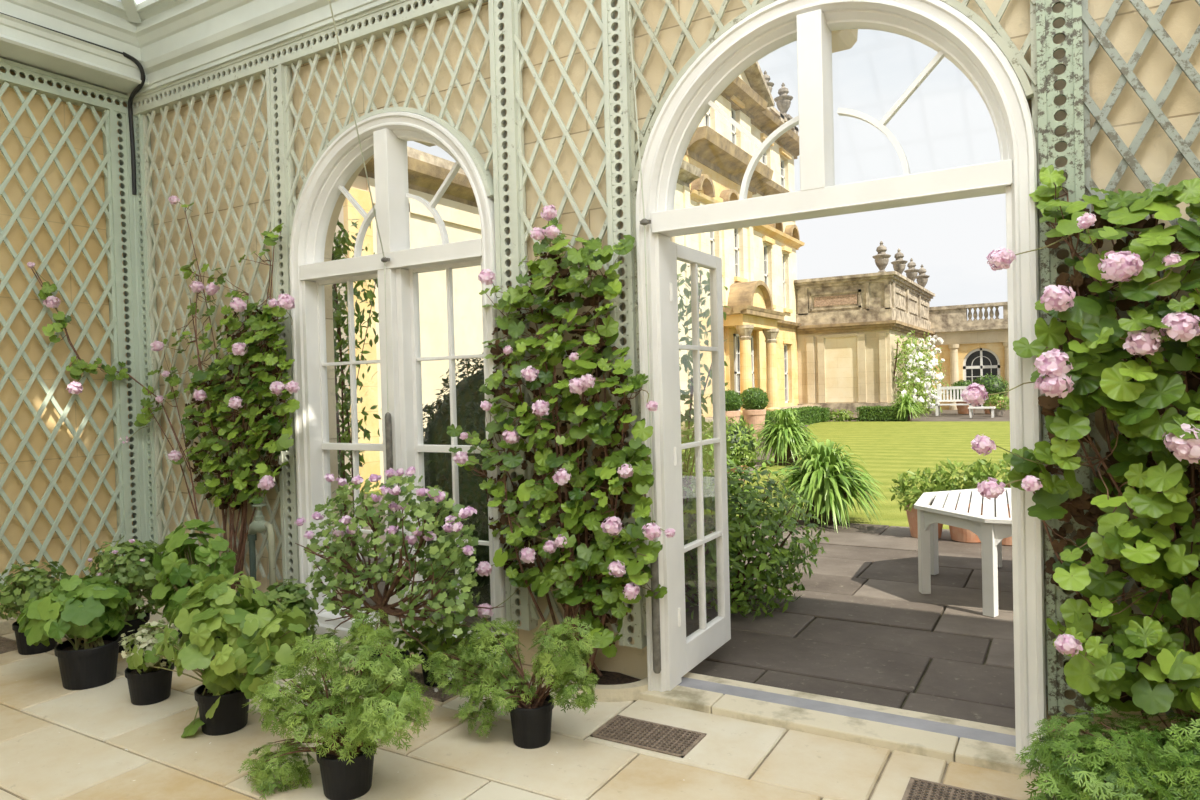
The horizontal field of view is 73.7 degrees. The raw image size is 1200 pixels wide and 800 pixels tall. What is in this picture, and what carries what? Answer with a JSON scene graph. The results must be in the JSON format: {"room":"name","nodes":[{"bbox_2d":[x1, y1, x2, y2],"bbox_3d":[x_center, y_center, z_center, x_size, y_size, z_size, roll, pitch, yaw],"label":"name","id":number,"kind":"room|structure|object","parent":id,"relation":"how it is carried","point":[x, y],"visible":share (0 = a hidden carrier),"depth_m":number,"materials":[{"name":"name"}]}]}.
{"room":"conservatory","nodes":[
{"label":"conservatory","id":0,"kind":"room"},
{"bbox_2d":[0,68,133,614],"bbox_3d":[-5.545,-0.500,2.917,0.300,4.400,8.420,-1,1,31],"label":"wall","id":1,"kind":"structure","parent":0,"point":[20,328],"depth_m":5.57,"materials":[{"name":"paint"}]},
{"bbox_2d":[0,58,128,115],"bbox_3d":[-5.515,-2.077,2.605,0.109,0.140,7.800,-1,1,31],"label":"frieze","id":2,"kind":"object","parent":1,"relation":"attached to","point":[25,84],"visible":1,"depth_m":5.54,"materials":[{"name":"green paint"}]},
{"bbox_2d":[0,12,145,194],"bbox_3d":[-4.134,-1.945,4.535,0.318,0.920,3.120,-1,1,31],"label":"cable","id":3,"kind":"object","parent":1,"relation":"attached to","point":[138,88],"visible":1,"depth_m":5.88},
{"bbox_2d":[0,0,147,94],"bbox_3d":[-5.380,-2.386,2.503,0.460,0.445,7.980,-1,1,31],"label":"trim","id":4,"kind":"structure","parent":1,"relation":"attached to","point":[22,42],"depth_m":5.38,"materials":[{"name":"paint"}]},
{"bbox_2d":[0,589,150,635],"bbox_3d":[-5.407,1.556,2.659,0.140,0.090,8.000,-1,1,31],"label":"trim","id":5,"kind":"structure","parent":1,"relation":"attached to","point":[5,625],"depth_m":5.18,"materials":[{"name":"stone"}]},
{"bbox_2d":[0,81,124,613],"bbox_3d":[-5.483,-0.248,2.561,0.032,3.524,7.682,-1,1,31],"label":"lattice trellis","id":6,"kind":"object","parent":5,"relation":"on","point":[115,455],"visible":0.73,"depth_m":5.52,"materials":[{"name":"green paint"}]},
{"bbox_2d":[102,109,148,554],"bbox_3d":[-3.513,-0.360,5.943,0.112,3.510,0.176,-1,1,31],"label":"post","id":7,"kind":"object","parent":1,"relation":"attached to","point":[128,205],"visible":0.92,"depth_m":5.92,"materials":[{"name":"green paint"}]},
{"bbox_2d":[117,0,144,3],"bbox_3d":[-1.112,-3.244,-0.158,9.660,1.150,7.780,-1,1,31],"label":"ceiling","id":8,"kind":"structure","parent":0,"point":[137,1],"depth_m":5.51,"materials":[{"name":"clear glass"}]},
{"bbox_2d":[94,0,174,22],"bbox_3d":[-1.112,-3.246,-0.158,9.744,1.246,7.864,-1,1,31],"label":"trim","id":9,"kind":"structure","parent":8,"relation":"attached to","point":[132,10],"depth_m":5.51,"materials":[{"name":"paint"}]},
{"bbox_2d":[0,600,1106,799],"bbox_3d":[-1.117,1.548,0.129,10.090,0.041,7.990,-1,1,31],"label":"floor","id":10,"kind":"structure","parent":0,"point":[446,760],"depth_m":3.27,"materials":[{"name":"stone"}]},
{"bbox_2d":[0,559,71,654],"bbox_3d":[-3.423,1.243,4.837,0.501,0.537,0.411,-1,1,31],"label":"potted scented pelargonium","id":11,"kind":"object","parent":10,"relation":"on","point":[26,587],"visible":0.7,"depth_m":4.75,"materials":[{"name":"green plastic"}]},
{"bbox_2d":[12,621,56,654],"bbox_3d":[-3.400,1.421,4.834,0.242,0.180,0.242,-1,1,31],"label":"pot","id":12,"kind":"object","parent":11,"relation":"on","point":[23,649],"depth_m":4.74,"materials":[{"name":"black plastic"}]},
{"bbox_2d":[16,575,131,689],"bbox_3d":[-2.813,1.212,4.342,0.634,0.582,0.526,-1,1,31],"label":"geranium","id":13,"kind":"object","parent":10,"relation":"on","point":[88,610],"visible":1,"depth_m":4.17,"materials":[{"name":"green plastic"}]},
{"bbox_2d":[54,634,121,689],"bbox_3d":[-2.720,1.395,4.261,0.303,0.215,0.303,-1,1,31],"label":"pot","id":14,"kind":"object","parent":13,"relation":"on","point":[83,664],"depth_m":4.17,"materials":[{"name":"black plastic"}]},
{"bbox_2d":[83,535,166,652],"bbox_3d":[-2.717,1.129,4.729,0.792,0.730,0.416,-1,1,31],"label":"potted scented pelargonium","id":15,"kind":"object","parent":10,"relation":"on","point":[135,570],"visible":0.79,"depth_m":4.70,"materials":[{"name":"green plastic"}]},
{"bbox_2d":[118,611,149,652],"bbox_3d":[-2.851,1.402,4.826,0.242,0.190,0.242,-1,1,31],"label":"pot","id":16,"kind":"object","parent":15,"relation":"on","point":[136,622],"depth_m":4.76,"materials":[{"name":"black plastic"}]},
{"bbox_2d":[118,618,179,705],"bbox_3d":[-2.218,1.294,3.979,0.306,0.400,0.278,-1,1,31],"label":"variegated plant","id":17,"kind":"object","parent":10,"relation":"on","point":[153,686],"visible":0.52,"depth_m":3.92,"materials":[{"name":"green plant"}]},
{"bbox_2d":[27,195,299,590],"bbox_3d":[-2.660,0.024,5.313,2.145,2.886,0.726,-1,1,19],"label":"climbing pelargonium","id":18,"kind":"object","parent":10,"relation":"on","point":[244,348],"visible":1,"depth_m":5.22,"materials":[{"name":"green plant"}]},
{"bbox_2d":[151,519,242,643],"bbox_3d":[-2.291,1.090,4.551,0.576,0.792,0.463,-1,1,31],"label":"geranium","id":19,"kind":"object","parent":10,"relation":"on","point":[178,569],"visible":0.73,"depth_m":4.47,"materials":[{"name":"green plant"}]},
{"bbox_2d":[178,630,224,643],"bbox_3d":[-2.242,1.385,4.533,0.263,0.200,0.263,-1,1,31],"label":"pot","id":20,"kind":"object","parent":19,"relation":"on","point":[180,635],"depth_m":4.44,"materials":[{"name":"black plastic"}]},
{"bbox_2d":[126,571,308,737],"bbox_3d":[-1.753,1.144,3.654,1.304,0.685,0.541,-1,1,31],"label":"potted plant","id":21,"kind":"object","parent":10,"relation":"on","point":[254,639],"visible":0.99,"depth_m":3.48,"materials":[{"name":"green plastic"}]},
{"bbox_2d":[194,685,248,735],"bbox_3d":[-1.706,1.393,3.634,0.238,0.185,0.238,-1,1,31],"label":"pot","id":22,"kind":"object","parent":21,"relation":"on","point":[221,712],"depth_m":3.55,"materials":[{"name":"black plastic"}]},
{"bbox_2d":[248,503,276,593],"bbox_3d":[-2.174,1.072,5.150,0.240,0.803,0.090,-1,1,31],"label":"tap","id":23,"kind":"object","parent":10,"relation":"on","point":[259,525],"visible":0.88,"depth_m":5.11,"materials":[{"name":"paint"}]},
{"bbox_2d":[264,579,318,648],"bbox_3d":[-1.827,1.243,4.570,0.465,0.460,0.339,-1,1,25],"label":"potted scented pelargonium","id":24,"kind":"object","parent":10,"relation":"on","point":[292,594],"visible":0.3,"depth_m":4.51,"materials":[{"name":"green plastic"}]},
{"bbox_2d":[238,608,434,799],"bbox_3d":[-1.000,1.153,3.050,0.874,0.724,0.412,-1,1,25],"label":"potted feathery pelargonium","id":25,"kind":"object","parent":10,"relation":"on","point":[349,732],"visible":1,"depth_m":2.97,"materials":[{"name":"green plant"}]},
{"bbox_2d":[316,742,376,799],"bbox_3d":[-0.956,1.393,3.026,0.218,0.165,0.218,-1,1,31],"label":"pot","id":26,"kind":"object","parent":25,"relation":"on","point":[342,779],"depth_m":2.95,"materials":[{"name":"black plastic"}]},
{"bbox_2d":[294,466,503,697],"bbox_3d":[-1.064,0.881,3.945,1.376,1.164,0.716,-1,1,25],"label":"standard pelargonium","id":27,"kind":"object","parent":10,"relation":"on","point":[400,579],"visible":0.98,"depth_m":3.79,"materials":[{"name":"green plant"}]},
{"bbox_2d":[362,648,409,697],"bbox_3d":[-1.060,1.363,3.953,0.242,0.200,0.242,-1,1,31],"label":"pot","id":28,"kind":"object","parent":27,"relation":"on","point":[405,652],"depth_m":4.00,"materials":[{"name":"black plastic"}]},
{"bbox_2d":[407,671,467,701],"bbox_3d":[-0.883,1.453,4.070,0.435,0.006,0.240,-1,1,31],"label":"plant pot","id":29,"kind":"structure","parent":10,"relation":"on","point":[431,693],"depth_m":4.00,"materials":[{"name":"metal"}]},
{"bbox_2d":[343,610,501,691],"bbox_3d":[-0.948,1.255,4.179,1.004,0.402,0.325,-1,1,31],"label":"geranium","id":30,"kind":"object","parent":29,"relation":"on","point":[431,642],"visible":0.56,"depth_m":4.07,"materials":[{"name":"green plant"}]},
{"bbox_2d":[419,652,452,686],"bbox_3d":[-0.827,1.379,4.124,0.202,0.150,0.202,-1,1,31],"label":"pot","id":31,"kind":"object","parent":30,"relation":"on","point":[425,656],"depth_m":4.06,"materials":[{"name":"black plastic"}]},
{"bbox_2d":[423,614,599,748],"bbox_3d":[-0.404,1.172,3.449,0.900,0.565,0.351,-1,1,31],"label":"potted feathery pelargonium","id":32,"kind":"object","parent":10,"relation":"on","point":[530,708],"visible":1,"depth_m":3.37,"materials":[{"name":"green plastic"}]},
{"bbox_2d":[508,693,553,748],"bbox_3d":[-0.292,1.364,3.404,0.198,0.175,0.198,-1,1,31],"label":"pot","id":33,"kind":"object","parent":32,"relation":"on","point":[531,719],"depth_m":3.33,"materials":[{"name":"black plastic"}]},
{"bbox_2d":[0,692,1155,799],"bbox_3d":[-1.116,1.585,0.129,10.100,0.088,8.000,-1,1,31],"label":"trim","id":34,"kind":"structure","parent":10,"relation":"attached to","point":[890,754],"depth_m":3.10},
{"bbox_2d":[542,668,647,701],"bbox_3d":[-0.060,1.405,3.970,0.660,0.062,0.264,-1,1,31],"label":"planter","id":35,"kind":"object","parent":10,"relation":"on","point":[612,686],"visible":0.5,"depth_m":3.84,"materials":[{"name":"stone"}]},
{"bbox_2d":[447,205,675,676],"bbox_3d":[-0.235,0.227,3.948,1.429,2.300,0.354,-1,1,31],"label":"climbing pelargonium","id":36,"kind":"object","parent":35,"relation":"on","point":[580,561],"visible":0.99,"depth_m":3.87,"materials":[{"name":"green plant"}]},
{"bbox_2d":[590,715,705,757],"bbox_3d":[0.207,1.435,3.427,0.435,0.006,0.240,-1,1,31],"label":"floor grate","id":37,"kind":"object","parent":10,"relation":"on","point":[661,738],"depth_m":3.42,"materials":[{"name":"metal"}]},
{"bbox_2d":[902,777,1016,799],"bbox_3d":[1.292,1.416,2.786,0.435,0.006,0.240,-1,1,31],"label":"floor grate","id":38,"kind":"object","parent":10,"relation":"on","point":[916,789],"depth_m":2.88,"materials":[{"name":"metal"}]},
{"bbox_2d":[960,165,1199,751],"bbox_3d":[1.895,0.270,2.579,1.297,2.244,0.523,-1,1,29],"label":"climbing pelargonium","id":39,"kind":"object","parent":10,"relation":"on","point":[1141,464],"visible":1,"depth_m":2.61,"materials":[{"name":"green plant"}]},
{"bbox_2d":[1015,702,1199,799],"bbox_3d":[1.928,1.175,2.360,1.248,0.482,0.649,-1,1,31],"label":"potted scented pelargonium","id":40,"kind":"object","parent":10,"relation":"on","point":[1138,766],"visible":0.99,"depth_m":2.42,"materials":[{"name":"green plant"}]},
{"bbox_2d":[135,0,1199,766],"bbox_3d":[0.978,-0.686,3.594,10.750,4.400,0.220,-1,1,31],"label":"wall","id":41,"kind":"structure","parent":0,"point":[1181,19],"depth_m":4.19,"materials":[{"name":"paint"}]},
{"bbox_2d":[133,113,163,578],"bbox_3d":[-3.378,-0.365,5.998,0.095,3.510,0.076,-1,1,31],"label":"post","id":42,"kind":"object","parent":41,"relation":"attached to","point":[138,119],"visible":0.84,"depth_m":5.97,"materials":[{"name":"green paint"}]},
{"bbox_2d":[142,74,281,579],"bbox_3d":[-2.723,-0.464,5.597,1.469,3.343,0.032,-1,1,31],"label":"lattice trellis","id":43,"kind":"object","parent":41,"relation":"attached to","point":[148,193],"visible":0.62,"depth_m":5.64,"materials":[{"name":"green paint"}]},
{"bbox_2d":[126,0,395,95],"bbox_3d":[0.756,-2.554,3.420,10.100,0.470,0.300,-1,1,31],"label":"trim","id":44,"kind":"structure","parent":41,"relation":"attached to","point":[180,39],"depth_m":5.30,"materials":[{"name":"paint"}]},
{"bbox_2d":[266,64,299,587],"bbox_3d":[-2.031,-0.447,5.198,0.150,3.390,0.081,-1,1,31],"label":"post","id":45,"kind":"object","parent":41,"relation":"attached to","point":[275,80],"visible":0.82,"depth_m":5.16,"materials":[{"name":"green paint"}]},
{"bbox_2d":[133,0,487,115],"bbox_3d":[0.792,-2.260,3.473,9.900,0.140,0.083,-1,1,31],"label":"cornice","id":46,"kind":"structure","parent":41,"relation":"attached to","point":[439,7],"depth_m":5.01,"materials":[{"name":"green paint"}]},
{"bbox_2d":[285,0,493,250],"bbox_3d":[-1.259,-0.492,4.717,1.694,3.335,0.068,-1,1,31],"label":"lattice trellis","id":47,"kind":"object","parent":41,"relation":"attached to","point":[482,166],"visible":0.58,"depth_m":4.64,"materials":[{"name":"green paint"}]},
{"bbox_2d":[289,112,515,655],"bbox_3d":[-1.205,-0.122,4.759,1.620,3.090,0.202,-1,1,31],"label":"window","id":48,"kind":"structure","parent":41,"relation":"in","point":[386,135],"depth_m":4.72,"materials":[{"name":"white paint"}]},
{"bbox_2d":[329,0,394,546],"bbox_3d":[-1.181,-0.460,3.981,0.056,2.635,1.360,-2,1,-5],"label":"blind cord","id":49,"kind":"object","parent":48,"relation":"attached to","point":[388,419],"visible":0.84,"depth_m":4.61,"materials":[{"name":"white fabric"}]},
{"bbox_2d":[308,623,514,665],"bbox_3d":[-1.165,1.425,4.782,1.600,0.055,0.230,-1,1,31],"label":"trim","id":50,"kind":"structure","parent":41,"relation":"attached to","point":[322,629],"depth_m":4.92,"materials":[{"name":"white paint"}]},
{"bbox_2d":[488,0,537,630],"bbox_3d":[-0.464,-0.474,4.273,0.150,3.390,0.081,-1,1,31],"label":"post","id":51,"kind":"object","parent":41,"relation":"attached to","point":[496,31],"visible":0.62,"depth_m":4.24,"materials":[{"name":"green paint"}]},
{"bbox_2d":[514,0,617,632],"bbox_3d":[-0.170,-0.507,4.089,0.569,3.343,0.032,-1,1,31],"label":"panel","id":52,"kind":"object","parent":41,"relation":"attached to","point":[518,4],"visible":0.45,"depth_m":4.09,"materials":[{"name":"paint"}]},
{"bbox_2d":[602,0,646,648],"bbox_3d":[0.123,-0.484,3.926,0.125,3.390,0.081,-1,1,31],"label":"post","id":53,"kind":"object","parent":41,"relation":"attached to","point":[609,8],"visible":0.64,"depth_m":3.89,"materials":[{"name":"green paint"}]},
{"bbox_2d":[414,29,857,146],"bbox_3d":[0.998,-2.291,3.919,11.800,1.285,0.550,-1,1,31],"label":"trim","id":54,"kind":"structure","parent":41,"relation":"attached to","point":[845,39],"depth_m":3.69,"materials":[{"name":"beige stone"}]},
{"bbox_2d":[627,0,1047,695],"bbox_3d":[0.909,-0.529,3.438,1.748,3.334,0.068,-1,1,31],"label":"panel","id":55,"kind":"object","parent":41,"relation":"attached to","point":[1015,57],"visible":0.59,"depth_m":3.65,"materials":[{"name":"paint"}]},
{"bbox_2d":[636,0,1046,765],"bbox_3d":[1.128,-0.185,3.768,1.680,3.116,0.869,-1,1,31],"label":"door","id":56,"kind":"structure","parent":41,"relation":"in","point":[939,26],"depth_m":3.46,"materials":[{"name":"white paint"}]},
{"bbox_2d":[627,0,660,673],"bbox_3d":[0.186,-0.342,3.701,0.052,3.269,0.188,-1,1,31],"label":"trim strip","id":57,"kind":"object","parent":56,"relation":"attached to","point":[654,566],"visible":0.81,"depth_m":3.76,"materials":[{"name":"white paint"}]},
{"bbox_2d":[678,677,1015,746],"bbox_3d":[1.049,1.428,3.585,1.600,0.090,0.120,-1,1,31],"label":"trim","id":58,"kind":"structure","parent":41,"relation":"attached to","point":[910,722],"depth_m":3.53,"materials":[{"name":"stone"}]},
{"bbox_2d":[682,672,1015,735],"bbox_3d":[1.111,1.443,3.689,1.600,0.092,0.120,-1,1,31],"label":"trim","id":59,"kind":"structure","parent":41,"relation":"attached to","point":[971,724],"depth_m":3.67,"materials":[{"name":"stone"}]},
{"bbox_2d":[636,685,1072,778],"bbox_3d":[0.984,1.410,3.455,1.860,0.054,0.170,-1,1,31],"label":"sill","id":60,"kind":"structure","parent":41,"relation":"attached to","point":[983,754],"depth_m":3.38,"materials":[{"name":"stone"}]},
{"bbox_2d":[1036,0,1093,721],"bbox_3d":[1.725,-0.511,2.981,0.145,3.390,0.081,-1,1,31],"label":"post","id":61,"kind":"object","parent":41,"relation":"attached to","point":[1072,60],"visible":0.38,"depth_m":2.96,"materials":[{"name":"paint"}]},
{"bbox_2d":[1082,0,1199,717],"bbox_3d":[3.440,-0.568,1.958,3.879,3.345,0.032,-1,1,31],"label":"panel","id":62,"kind":"object","parent":41,"relation":"attached to","point":[1183,64],"visible":0.23,"depth_m":2.85,"materials":[{"name":"paint"}]},
{"label":"outside","id":63,"kind":"structure","parent":0,"visible":0},
{"bbox_2d":[826,409,1009,421],"bbox_3d":[17.833,0.580,40.023,170.000,0.270,140.000,-1,1,31],"label":"ground","id":64,"kind":"structure","parent":63,"point":[979,414],"depth_m":31.71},
{"bbox_2d":[794,271,934,417],"bbox_3d":[12.283,-2.241,36.051,3.945,5.620,10.320,-1,1,31],"label":"pavilion","id":65,"kind":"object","parent":64,"relation":"on","point":[846,334],"visible":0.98,"depth_m":31.94,"materials":[{"name":"stone"}]},
{"bbox_2d":[872,241,890,271],"bbox_3d":[11.416,-5.713,32.414,0.730,1.488,0.718,-1,1,31],"label":"stone urn","id":66,"kind":"object","parent":65,"relation":"on","point":[881,259],"visible":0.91,"depth_m":32.25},
{"bbox_2d":[872,254,890,269],"bbox_3d":[11.420,-5.560,32.416,0.730,0.605,0.718,-1,1,31],"label":"bowl","id":67,"kind":"object","parent":66,"relation":"on","point":[881,260],"depth_m":32.22,"materials":[{"name":"stone"}]},
{"bbox_2d":[855,405,910,421],"bbox_3d":[10.624,0.518,30.033,1.959,0.707,0.920,-1,1,31],"label":"box hedge","id":68,"kind":"object","parent":64,"relation":"on","point":[876,413],"visible":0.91,"depth_m":29.79,"materials":[{"name":"green plant"}]},
{"bbox_2d":[887,393,926,420],"bbox_3d":[11.316,0.255,29.655,1.538,1.019,1.492,-1,1,31],"label":"agapanthus","id":69,"kind":"object","parent":64,"relation":"on","point":[911,406],"visible":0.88,"depth_m":29.45,"materials":[{"name":"plant"}]},
{"bbox_2d":[893,330,948,418],"bbox_3d":[13.893,-1.105,34.493,1.195,3.636,8.796,-1,1,32],"label":"climbing rose","id":70,"kind":"object","parent":64,"relation":"on","point":[917,356],"visible":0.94,"depth_m":33.25,"materials":[{"name":"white plant"}]},
{"bbox_2d":[935,386,972,415],"bbox_3d":[14.419,0.025,32.582,1.360,1.210,0.650,-1,1,31],"label":"garden bench","id":71,"kind":"object","parent":64,"relation":"on","point":[938,399],"visible":0.68,"depth_m":32.82,"materials":[{"name":"white paint"}]},
{"bbox_2d":[948,380,974,413],"bbox_3d":[15.358,-0.148,33.896,1.148,1.463,1.188,-2,1,-13],"label":"potted shrub","id":72,"kind":"object","parent":64,"relation":"on","point":[962,409],"visible":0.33,"depth_m":33.66,"materials":[{"name":"green plant"}]},
{"bbox_2d":[955,399,974,413],"bbox_3d":[15.481,0.264,33.851,0.848,0.634,0.848,-1,1,31],"label":"pot","id":73,"kind":"object","parent":72,"relation":"on","point":[962,409],"depth_m":33.61,"materials":[{"name":"ceramic"}]},
{"bbox_2d":[929,302,1009,409],"bbox_3d":[21.597,-2.032,36.702,12.065,5.280,0.950,-1,1,31],"label":"orangery wing","id":74,"kind":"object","parent":64,"relation":"on","point":[971,349],"visible":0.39,"depth_m":38.70},
{"bbox_2d":[971,373,1008,413],"bbox_3d":[16.269,-0.282,33.372,1.527,1.699,1.519,-1,1,9],"label":"potted shrub","id":75,"kind":"object","parent":64,"relation":"on","point":[993,384],"visible":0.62,"depth_m":32.91,"materials":[{"name":"green plant"}]},
{"bbox_2d":[983,400,1003,413],"bbox_3d":[16.371,0.278,33.326,0.848,0.576,0.848,-1,1,31],"label":"pot","id":76,"kind":"object","parent":75,"relation":"on","point":[987,411],"depth_m":33.14,"materials":[{"name":"ceramic"}]},
{"bbox_2d":[982,393,1009,415],"bbox_3d":[15.624,0.153,31.453,1.168,0.927,0.889,-1,1,31],"label":"potted shrub","id":77,"kind":"object","parent":64,"relation":"on","point":[998,411],"visible":0.89,"depth_m":31.26,"materials":[{"name":"green plant"}]},
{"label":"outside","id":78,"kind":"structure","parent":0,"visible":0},
{"bbox_2d":[364,421,1010,528],"bbox_3d":[1.480,1.254,22.142,100.000,0.195,21.840,-1,1,31],"label":"lawn","id":79,"kind":"structure","parent":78,"point":[886,449],"depth_m":17.47,"materials":[{"name":"plant"}]},
{"bbox_2d":[332,61,821,490],"bbox_3d":[-0.763,-5.245,24.438,9.392,12.830,24.400,-1,1,31],"label":"country house","id":80,"kind":"structure","parent":79,"relation":"on","point":[759,262],"depth_m":23.63,"materials":[{"name":"stone"}]},
{"bbox_2d":[691,174,714,197],"bbox_3d":[2.980,-6.223,23.127,0.300,0.550,1.100,-1,1,31],"label":"hood","id":81,"kind":"object","parent":80,"relation":"attached to","point":[704,185],"depth_m":23.17,"materials":[{"name":"stone"}]},
{"bbox_2d":[719,189,738,201],"bbox_3d":[4.047,-6.282,24.936,0.300,0.550,1.100,-1,1,31],"label":"hood","id":82,"kind":"object","parent":80,"relation":"attached to","point":[727,195],"depth_m":24.65,"materials":[{"name":"stone"}]},
{"bbox_2d":[774,83,792,119],"bbox_3d":[7.363,-11.963,32.093,0.760,1.550,0.748,-1,1,31],"label":"stone urn","id":83,"kind":"object","parent":80,"relation":"on","point":[783,101],"visible":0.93,"depth_m":31.92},
{"bbox_2d":[774,95,792,112],"bbox_3d":[7.367,-11.803,32.095,0.760,0.630,0.748,-1,1,31],"label":"bowl","id":84,"kind":"object","parent":83,"relation":"on","point":[783,102],"depth_m":31.90,"materials":[{"name":"stone"}]},
{"bbox_2d":[740,406,821,427],"bbox_3d":[6.278,0.633,27.133,0.711,0.752,7.265,-1,1,31],"label":"box hedge","id":85,"kind":"object","parent":79,"relation":"on","point":[809,415],"visible":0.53,"depth_m":28.41,"materials":[{"name":"green plant"}]},
{"bbox_2d":[752,409,821,467],"bbox_3d":[3.520,0.697,15.181,1.460,1.072,1.365,-1,1,42],"label":"agapanthus","id":86,"kind":"object","parent":79,"relation":"on","point":[785,435],"visible":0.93,"depth_m":14.93,"materials":[{"name":"plant"}]},
{"bbox_2d":[772,444,797,464],"bbox_3d":[3.521,1.013,15.162,0.525,0.400,0.525,-1,1,31],"label":"pot","id":87,"kind":"object","parent":86,"relation":"on","point":[789,448],"depth_m":14.96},
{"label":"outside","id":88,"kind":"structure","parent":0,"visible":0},
{"bbox_2d":[682,425,807,496],"bbox_3d":[4.266,1.090,21.494,1.680,0.032,21.980,-1,1,18],"label":"path","id":89,"kind":"structure","parent":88,"point":[758,458],"depth_m":15.82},
{"bbox_2d":[702,416,762,479],"bbox_3d":[2.013,0.771,12.647,1.123,1.050,1.039,-1,1,31],"label":"potted shrub","id":90,"kind":"object","parent":89,"relation":"on","point":[746,445],"visible":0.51,"depth_m":12.34,"materials":[{"name":"green plant"}]},
{"bbox_2d":[725,389,742,424],"bbox_3d":[3.323,0.418,20.567,0.770,1.420,0.719,-1,1,31],"label":"potted topiary","id":91,"kind":"object","parent":89,"relation":"on","point":[733,401],"visible":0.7,"depth_m":20.33,"materials":[{"name":"plant"}]},
{"bbox_2d":[741,387,768,438],"bbox_3d":[4.279,0.357,22.196,0.822,1.438,0.823,-2,1,-17],"label":"potted topiary","id":92,"kind":"object","parent":89,"relation":"on","point":[754,402],"visible":0.96,"depth_m":21.94,"materials":[{"name":"plant"}]},
{"bbox_2d":[742,409,765,438],"bbox_3d":[4.288,0.668,22.194,0.650,0.814,0.650,-1,1,31],"label":"pot","id":93,"kind":"object","parent":92,"relation":"on","point":[752,416],"depth_m":21.94,"materials":[{"name":"ceramic"}]},
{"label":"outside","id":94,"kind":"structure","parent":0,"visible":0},
{"bbox_2d":[342,517,1014,728],"bbox_3d":[2.168,1.414,6.090,12.486,0.035,5.096,-1,1,31],"label":"paving","id":95,"kind":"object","parent":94,"point":[871,639],"visible":0.12,"depth_m":4.95,"materials":[{"name":"stone"}]},
{"bbox_2d":[332,219,381,594],"bbox_3d":[-2.052,0.152,6.173,0.999,3.319,0.868,-2,1,-4],"label":"shrub","id":96,"kind":"object","parent":95,"relation":"on","point":[338,320],"depth_m":6.07,"materials":[{"name":"green plant"}]},
{"bbox_2d":[422,353,490,605],"bbox_3d":[-0.801,0.591,5.864,1.136,1.895,1.416,-2,1,-41],"label":"yew","id":97,"kind":"object","parent":95,"relation":"on","point":[471,417],"visible":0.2,"depth_m":5.52,"materials":[{"name":"green plant"}]},
{"bbox_2d":[339,494,991,708],"bbox_3d":[-7.525,1.635,11.797,35.000,0.102,5.140,-1,1,31],"label":"trim","id":98,"kind":"structure","parent":95,"relation":"attached to","point":[350,497],"depth_m":5.26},
{"bbox_2d":[677,263,735,547],"bbox_3d":[0.379,0.293,5.272,0.932,2.346,0.714,-1,1,31],"label":"flowering shrub","id":99,"kind":"object","parent":95,"relation":"on","point":[689,422],"visible":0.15,"depth_m":5.15,"materials":[{"name":"green plant"}]},
{"bbox_2d":[681,429,766,570],"bbox_3d":[0.722,0.858,6.575,1.297,1.227,1.188,-1,1,4],"label":"evergreen shrub","id":100,"kind":"object","parent":95,"relation":"on","point":[737,461],"visible":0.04,"depth_m":6.47,"materials":[{"name":"green plant"}]},
{"bbox_2d":[682,455,828,621],"bbox_3d":[0.873,0.941,5.606,1.342,1.097,1.424,-2,1,-27],"label":"evergreen shrub","id":101,"kind":"object","parent":95,"relation":"on","point":[740,586],"visible":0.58,"depth_m":5.28,"materials":[{"name":"green plant"}]},
{"bbox_2d":[768,439,887,532],"bbox_3d":[2.463,0.899,8.822,1.345,0.930,1.355,-2,1,-2],"label":"agapanthus","id":102,"kind":"object","parent":95,"relation":"on","point":[824,479],"visible":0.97,"depth_m":8.56,"materials":[{"name":"plant"}]},
{"bbox_2d":[805,490,846,524],"bbox_3d":[2.479,1.177,8.829,0.485,0.340,0.485,-1,1,31],"label":"pot","id":103,"kind":"object","parent":102,"relation":"on","point":[843,493],"depth_m":8.64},
{"bbox_2d":[889,467,960,538],"bbox_3d":[3.179,0.994,7.849,0.698,0.701,0.615,-1,1,31],"label":"potted shrub","id":104,"kind":"object","parent":95,"relation":"on","point":[908,504],"visible":0.51,"depth_m":7.79,"materials":[{"name":"green plant"}]},
{"bbox_2d":[905,503,943,538],"bbox_3d":[3.196,1.188,7.851,0.384,0.311,0.384,-1,1,31],"label":"pot","id":105,"kind":"object","parent":104,"relation":"on","point":[912,516],"depth_m":7.78,"materials":[{"name":"ceramic"}]},
{"bbox_2d":[914,488,1011,616],"bbox_3d":[3.155,1.056,5.721,1.657,0.641,1.657,-1,1,31],"label":"garden table","id":106,"kind":"object","parent":95,"relation":"on","point":[995,524],"visible":0.33,"depth_m":5.62,"materials":[{"name":"white paint"}]},
{"bbox_2d":[924,458,1010,542],"bbox_3d":[3.517,0.940,7.647,0.821,0.797,0.625,-1,1,31],"label":"potted shrub","id":107,"kind":"object","parent":95,"relation":"on","point":[958,534],"visible":0.47,"depth_m":7.55,"materials":[{"name":"green plant"}]},
{"bbox_2d":[949,503,982,542],"bbox_3d":[3.528,1.137,7.654,0.444,0.404,0.444,-1,1,31],"label":"pot","id":108,"kind":"object","parent":107,"relation":"on","point":[958,534],"depth_m":7.53,"materials":[{"name":"ceramic"}]},
{"bbox_2d":[956,453,1011,545],"bbox_3d":[3.776,0.912,7.490,0.846,0.845,0.625,-1,1,31],"label":"potted shrub","id":109,"kind":"object","parent":95,"relation":"on","point":[1005,541],"visible":0.26,"depth_m":7.43,"materials":[{"name":"green plant"}]},
{"bbox_2d":[1002,504,1011,545],"bbox_3d":[3.808,1.117,7.489,0.444,0.434,0.444,-1,1,31],"label":"pot","id":110,"kind":"object","parent":109,"relation":"on","point":[1005,541],"depth_m":7.34,"materials":[{"name":"ceramic"}]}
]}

